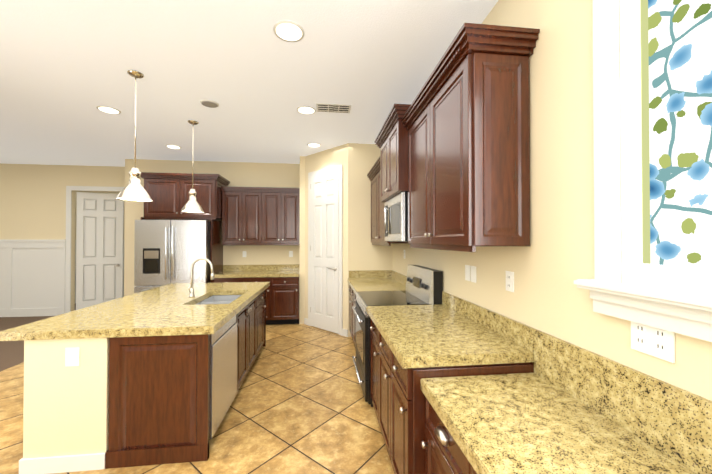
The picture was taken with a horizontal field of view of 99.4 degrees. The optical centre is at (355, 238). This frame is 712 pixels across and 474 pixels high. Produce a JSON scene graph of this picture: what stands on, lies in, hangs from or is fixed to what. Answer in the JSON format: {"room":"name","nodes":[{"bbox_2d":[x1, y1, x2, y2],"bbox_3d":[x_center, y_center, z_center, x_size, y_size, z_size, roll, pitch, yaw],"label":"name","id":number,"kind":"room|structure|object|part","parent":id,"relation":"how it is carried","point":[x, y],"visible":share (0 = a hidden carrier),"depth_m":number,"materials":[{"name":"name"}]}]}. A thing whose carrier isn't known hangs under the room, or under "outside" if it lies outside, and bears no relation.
{"room":"kitchen","nodes":[
{"label":"kitchen","id":0,"kind":"room"},
{"bbox_2d":[0,303,75,371],"bbox_3d":[-6.269,1.588,2.124,4.550,0.100,11.000,0,-1,-7],"label":"floor carpet","id":1,"kind":"object","parent":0,"point":[11,353],"depth_m":4.39,"materials":[{"name":"brown carpet"}]},
{"bbox_2d":[0,163,124,310],"bbox_3d":[-6.678,0.036,6.168,4.650,3.080,0.100,0,-1,-7],"label":"wall","id":2,"kind":"structure","parent":0,"point":[32,201],"depth_m":6.16,"materials":[{"name":"beige paint"}]},
{"bbox_2d":[0,240,65,316],"bbox_3d":[-7.460,0.799,5.997,3.060,1.550,0.045,0,-1,-7],"label":"wainscoting","id":3,"kind":"structure","parent":2,"relation":"attached to","point":[32,277],"depth_m":6.10,"materials":[{"name":"white wood"}]},
{"bbox_2d":[65,186,124,312],"bbox_3d":[-5.290,0.252,6.262,1.310,2.650,0.020,0,-1,-7],"label":"door frame","id":4,"kind":"structure","parent":2,"relation":"attached to","point":[69,189],"depth_m":6.19,"materials":[{"name":"white wood"}]},
{"bbox_2d":[76,192,123,309],"bbox_3d":[-5.454,0.301,6.443,0.786,2.530,0.232,0,-1,-7],"label":"hall door","id":5,"kind":"structure","parent":2,"relation":"in","point":[99,245],"depth_m":6.42,"materials":[{"name":"white wood"}]},
{"bbox_2d":[75,191,124,239],"bbox_3d":[-5.832,0.049,7.573,2.650,3.080,0.100,0,-1,-7],"label":"wall","id":6,"kind":"structure","parent":0,"point":[100,192],"depth_m":7.49,"materials":[{"name":"beige paint"}]},
{"bbox_2d":[75,240,123,302],"bbox_3d":[-5.824,0.813,7.492,2.650,1.550,0.045,0,-1,-7],"label":"trim","id":7,"kind":"structure","parent":6,"relation":"attached to","point":[75,270],"depth_m":7.38,"materials":[{"name":"white wood"}]},
{"bbox_2d":[0,324,393,473],"bbox_3d":[-1.451,1.593,2.673,5.150,0.100,11.000,0,-1,-7],"label":"floor","id":8,"kind":"structure","parent":0,"point":[299,405],"depth_m":2.56,"materials":[{"name":"beige tile"}]},
{"bbox_2d":[0,282,269,473],"bbox_3d":[-1.781,1.083,3.148,1.340,0.930,2.290,0,-1,-7],"label":"kitchen island","id":9,"kind":"object","parent":8,"relation":"on","point":[102,403],"depth_m":2.06,"materials":[{"name":"beige stone"}]},
{"bbox_3d":[-1.781,0.745,3.152,1.340,0.255,2.290,0,-1,-7],"label":"kitchen island top","id":10,"kind":"part","parent":9,"relation":"part of","materials":[{"name":"beige stone"}]},
{"bbox_2d":[188,258,213,296],"bbox_3d":[-1.630,0.410,3.164,0.252,0.413,0.126,0,-1,-7],"label":"faucet","id":11,"kind":"object","parent":9,"relation":"on","point":[191,290],"visible":1,"depth_m":3.18,"materials":[{"name":"silver metal"}]},
{"bbox_2d":[134,220,210,293],"bbox_3d":[-3.135,0.634,5.402,1.120,1.870,0.873,0,-1,-7],"label":"fridge","id":12,"kind":"object","parent":8,"relation":"on","point":[166,252],"visible":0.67,"depth_m":5.03,"materials":[{"name":"silver metal"}]},
{"bbox_2d":[212,278,243,282],"bbox_3d":[-2.310,1.134,5.628,0.510,0.872,0.638,0,-1,-7],"label":"base cabinet","id":13,"kind":"object","parent":8,"relation":"on","point":[216,280],"depth_m":5.32,"materials":[{"name":"brown wood"}]},
{"bbox_2d":[244,277,271,324],"bbox_3d":[-1.809,1.135,5.685,0.500,0.872,0.638,0,-1,-7],"label":"base cabinet","id":14,"kind":"object","parent":8,"relation":"on","point":[246,279],"depth_m":5.39,"materials":[{"name":"brown wood"}]},
{"bbox_2d":[272,277,298,324],"bbox_3d":[-1.314,1.135,5.742,0.496,0.872,0.638,0,-1,-7],"label":"base cabinet","id":15,"kind":"object","parent":8,"relation":"on","point":[282,300],"depth_m":5.43,"materials":[{"name":"brown wood"}]},
{"bbox_2d":[214,264,298,277],"bbox_3d":[-1.815,0.609,5.684,1.506,0.175,0.648,0,-1,-7],"label":"countertop","id":16,"kind":"structure","parent":15,"relation":"on","point":[243,271],"depth_m":5.84,"materials":[{"name":"stone"}]},
{"bbox_2d":[349,285,352,339],"bbox_3d":[0.312,1.121,4.205,0.698,0.872,0.420,0,-1,-7],"label":"base cabinet","id":17,"kind":"object","parent":8,"relation":"on","point":[352,297],"depth_m":4.53,"materials":[{"name":"brown wood"}]},
{"bbox_2d":[348,270,406,293],"bbox_3d":[0.297,0.595,4.205,0.728,0.175,1.266,0,-1,-7],"label":"countertop","id":18,"kind":"structure","parent":17,"relation":"on","point":[374,280],"depth_m":4.40,"materials":[{"name":"stone"}]},
{"bbox_2d":[353,291,355,345],"bbox_3d":[0.360,1.117,3.785,0.698,0.872,0.426,0,-1,-7],"label":"base cabinet","id":19,"kind":"object","parent":8,"relation":"on","point":[354,295],"depth_m":4.12,"materials":[{"name":"brown wood"}]},
{"bbox_2d":[352,264,442,406],"bbox_3d":[0.379,0.928,3.170,0.780,1.240,0.792,0,-1,-7],"label":"range","id":20,"kind":"object","parent":8,"relation":"on","point":[424,285],"visible":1,"depth_m":2.96,"materials":[{"name":"silver metal"}]},
{"bbox_2d":[421,397,464,473],"bbox_3d":[0.680,1.147,1.329,0.618,0.768,0.470,0,-1,-7],"label":"base cabinet","id":21,"kind":"object","parent":8,"relation":"on","point":[444,453],"depth_m":1.33,"materials":[{"name":"brown wood"}]},
{"bbox_2d":[420,329,711,473],"bbox_3d":[0.782,0.612,0.347,0.638,0.280,2.454,0,-1,-7],"label":"countertop","id":22,"kind":"structure","parent":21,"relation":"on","point":[565,407],"depth_m":1.09,"materials":[{"name":"stone"}]},
{"bbox_2d":[370,318,533,473],"bbox_3d":[0.529,1.102,2.166,0.728,0.873,1.221,0,-1,-7],"label":"base cabinet","id":23,"kind":"object","parent":8,"relation":"on","point":[397,395],"visible":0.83,"depth_m":1.64,"materials":[{"name":"brown wood"}]},
{"bbox_2d":[367,291,534,368],"bbox_3d":[0.529,0.576,2.172,0.728,0.175,1.218,0,-1,-7],"label":"countertop","id":24,"kind":"structure","parent":23,"relation":"on","point":[451,330],"depth_m":1.84,"materials":[{"name":"stone"}]},
{"bbox_2d":[465,456,476,473],"bbox_3d":[0.733,1.143,0.862,0.618,0.768,0.470,0,-1,-7],"label":"base cabinet","id":25,"kind":"object","parent":8,"relation":"on","point":[469,469],"depth_m":1.07,"materials":[{"name":"brown wood"}]},
{"bbox_2d":[124,159,299,296],"bbox_3d":[-2.781,0.036,6.235,3.310,3.080,0.650,0,-1,-7],"label":"wall","id":26,"kind":"structure","parent":0,"point":[251,174],"depth_m":5.96,"materials":[{"name":"beige paint"}]},
{"bbox_2d":[141,176,228,219],"bbox_3d":[-3.093,-0.706,5.565,1.196,0.694,0.620,0,-1,-7],"label":"upper cabinet","id":27,"kind":"object","parent":26,"relation":"attached to","point":[168,193],"depth_m":5.26,"materials":[{"name":"brown wood"}]},
{"bbox_2d":[222,190,260,244],"bbox_3d":[-2.153,-0.394,5.815,0.717,0.992,0.330,0,-1,-7],"label":"upper cabinet","id":28,"kind":"object","parent":26,"relation":"attached to","point":[260,215],"depth_m":5.65,"materials":[{"name":"brown wood"}]},
{"bbox_2d":[261,190,299,244],"bbox_3d":[-1.441,-0.393,5.896,0.717,0.992,0.330,0,-1,-7],"label":"upper cabinet","id":29,"kind":"object","parent":26,"relation":"attached to","point":[280,209],"depth_m":5.73,"materials":[{"name":"brown wood"}]},
{"bbox_2d":[0,0,497,166],"bbox_3d":[-3.711,-1.589,2.445,9.700,0.100,11.000,0,-1,-7],"label":"ceiling","id":30,"kind":"structure","parent":0,"point":[66,66],"depth_m":2.81,"materials":[{"name":"white paint"}]},
{"bbox_2d":[96,106,120,113],"bbox_3d":[-2.936,-1.521,3.590,0.230,0.010,0.230,0,-1,-7],"label":"recessed light","id":31,"kind":"object","parent":30,"relation":"in","point":[108,109],"visible":1,"depth_m":3.57,"materials":[{"name":"white"}]},
{"bbox_2d":[116,70,152,201],"bbox_3d":[-2.052,-0.944,2.809,0.284,1.178,0.284,0,-1,-7],"label":"pendant light","id":32,"kind":"object","parent":30,"relation":"hanging from","point":[133,190],"visible":1,"depth_m":2.78,"materials":[{"name":"white glass"}]},
{"bbox_2d":[165,144,180,148],"bbox_3d":[-3.015,-1.508,4.989,0.230,0.010,0.230,0,-1,-7],"label":"recessed light","id":33,"kind":"object","parent":30,"relation":"in","point":[173,146],"visible":0.96,"depth_m":4.96,"materials":[{"name":"white"}]},
{"bbox_2d":[180,120,204,212],"bbox_3d":[-2.132,-0.934,3.947,0.284,1.178,0.284,0,-1,-7],"label":"pendant light","id":34,"kind":"object","parent":30,"relation":"hanging from","point":[192,205],"visible":1,"depth_m":3.91,"materials":[{"name":"silver metal"}]},
{"bbox_2d":[200,99,218,107],"bbox_3d":[-1.659,-1.519,3.423,0.200,0.016,0.200,0,-1,-7],"label":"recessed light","id":35,"kind":"object","parent":30,"relation":"attached to","point":[209,103],"visible":0.98,"depth_m":3.39,"materials":[{"name":"white"}]},
{"bbox_2d":[273,20,304,41],"bbox_3d":[-0.498,-1.533,2.247,0.230,0.010,0.230,0,-1,-7],"label":"recessed light","id":36,"kind":"object","parent":30,"relation":"in","point":[288,31],"visible":1,"depth_m":2.23,"materials":[{"name":"white glass"}]},
{"bbox_2d":[297,106,315,113],"bbox_3d":[-0.591,-1.521,3.595,0.230,0.010,0.230,0,-1,-7],"label":"recessed light","id":37,"kind":"object","parent":30,"relation":"in","point":[306,110],"visible":1,"depth_m":3.58,"materials":[{"name":"white"}]},
{"bbox_2d":[307,143,320,146],"bbox_3d":[-0.680,-1.509,4.903,0.230,0.010,0.230,0,-1,-7],"label":"recessed light","id":38,"kind":"object","parent":30,"relation":"in","point":[313,144],"visible":1,"depth_m":4.88,"materials":[{"name":"white"}]},
{"bbox_2d":[316,103,350,113],"bbox_3d":[-0.263,-1.520,3.542,0.400,0.013,0.220,0,-1,-7],"label":"ceiling vent","id":39,"kind":"object","parent":30,"relation":"in","point":[333,108],"visible":0.98,"depth_m":3.52,"materials":[{"name":"white metal"}]},
{"bbox_2d":[299,143,391,336],"bbox_3d":[-0.255,0.029,5.491,1.540,3.080,1.400,0,-1,-7],"label":"wall","id":40,"kind":"structure","parent":0,"point":[357,161],"depth_m":4.84,"materials":[{"name":"beige paint"}]},
{"bbox_2d":[310,170,338,333],"bbox_3d":[-0.544,0.222,5.166,0.487,2.665,0.555,0,-1,-7],"label":"pantry door","id":41,"kind":"structure","parent":40,"relation":"in","point":[324,250],"depth_m":5.14,"materials":[{"name":"white wood"}]},
{"bbox_2d":[308,165,342,335],"bbox_3d":[-0.540,0.189,5.168,0.870,2.755,0.020,0,-1,43],"label":"door frame","id":42,"kind":"structure","parent":40,"relation":"attached to","point":[330,169],"depth_m":4.91,"materials":[{"name":"white wood"}]},
{"bbox_2d":[304,318,347,336],"bbox_3d":[-0.538,1.511,5.157,1.106,0.110,0.014,0,-1,43],"label":"baseboard","id":43,"kind":"structure","parent":40,"relation":"attached to","point":[345,332],"depth_m":4.83,"materials":[{"name":"white wood"}]},
{"bbox_2d":[392,0,711,400],"bbox_3d":[0.934,0.006,2.960,0.250,3.080,11.000,0,-1,-7],"label":"wall","id":44,"kind":"structure","parent":0,"point":[551,263],"depth_m":1.46,"materials":[{"name":"beige paint"}]},
{"bbox_2d":[367,156,407,245],"bbox_3d":[0.451,-0.463,4.246,0.415,1.121,1.236,0,-1,-7],"label":"upper cabinet","id":45,"kind":"object","parent":44,"relation":"attached to","point":[377,220],"visible":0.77,"depth_m":4.25,"materials":[{"name":"brown wood"}]},
{"bbox_2d":[374,104,410,202],"bbox_3d":[0.528,-0.809,3.203,0.500,0.757,1.016,0,-1,-7],"label":"upper cabinet","id":46,"kind":"object","parent":44,"relation":"attached to","point":[391,141],"visible":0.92,"depth_m":2.91,"materials":[{"name":"brown wood"}]},
{"bbox_2d":[385,192,407,241],"bbox_3d":[0.558,-0.178,3.200,0.438,0.498,0.776,0,-1,-7],"label":"microwave","id":47,"kind":"object","parent":46,"relation":"attached to","point":[396,218],"visible":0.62,"depth_m":2.96,"materials":[{"name":"silver metal"}]},
{"bbox_2d":[465,265,469,280],"bbox_3d":[0.870,0.271,2.356,0.010,0.120,0.075,0,-1,-7],"label":"light switch","id":48,"kind":"object","parent":44,"relation":"attached to","point":[467,272],"visible":1,"depth_m":2.35,"materials":[{"name":"white plastic"}]},
{"bbox_2d":[401,23,539,251],"bbox_3d":[0.688,-0.507,2.166,0.415,1.171,1.230,0,-1,-7],"label":"upper cabinet","id":49,"kind":"object","parent":44,"relation":"attached to","point":[465,120],"visible":1,"depth_m":1.64,"materials":[{"name":"brown wood"}]},
{"bbox_2d":[471,266,475,282],"bbox_3d":[0.880,0.270,2.267,0.010,0.120,0.075,0,-1,-7],"label":"light switch","id":50,"kind":"object","parent":44,"relation":"attached to","point":[473,273],"visible":1,"depth_m":2.25,"materials":[{"name":"white plastic"}]},
{"bbox_2d":[506,271,513,291],"bbox_3d":[0.930,0.261,1.829,0.010,0.120,0.075,0,-1,-7],"label":"outlet","id":51,"kind":"object","parent":44,"relation":"attached to","point":[510,281],"visible":1,"depth_m":1.82,"materials":[{"name":"white plastic"}]},
{"bbox_2d":[574,0,711,341],"bbox_3d":[1.139,-0.473,0.391,0.245,1.530,1.810,0,-1,-7],"label":"window","id":52,"kind":"structure","parent":44,"relation":"in","point":[623,285],"depth_m":1.14,"materials":[{"name":"white wood"}]},
{"bbox_2d":[641,0,711,289],"bbox_3d":[1.183,-0.475,0.396,0.053,1.266,1.491,0,-1,-7],"label":"window shade","id":53,"kind":"object","parent":52,"relation":"attached to","point":[676,67],"visible":1,"depth_m":1.02,"materials":[{"name":"fabric"}]},
{"bbox_2d":[631,321,674,362],"bbox_3d":[1.019,0.341,1.044,0.010,0.125,0.135,0,-1,-7],"label":"outlet","id":54,"kind":"object","parent":44,"relation":"attached to","point":[654,342],"visible":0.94,"depth_m":1.03,"materials":[{"name":"white plastic"}]}
]}

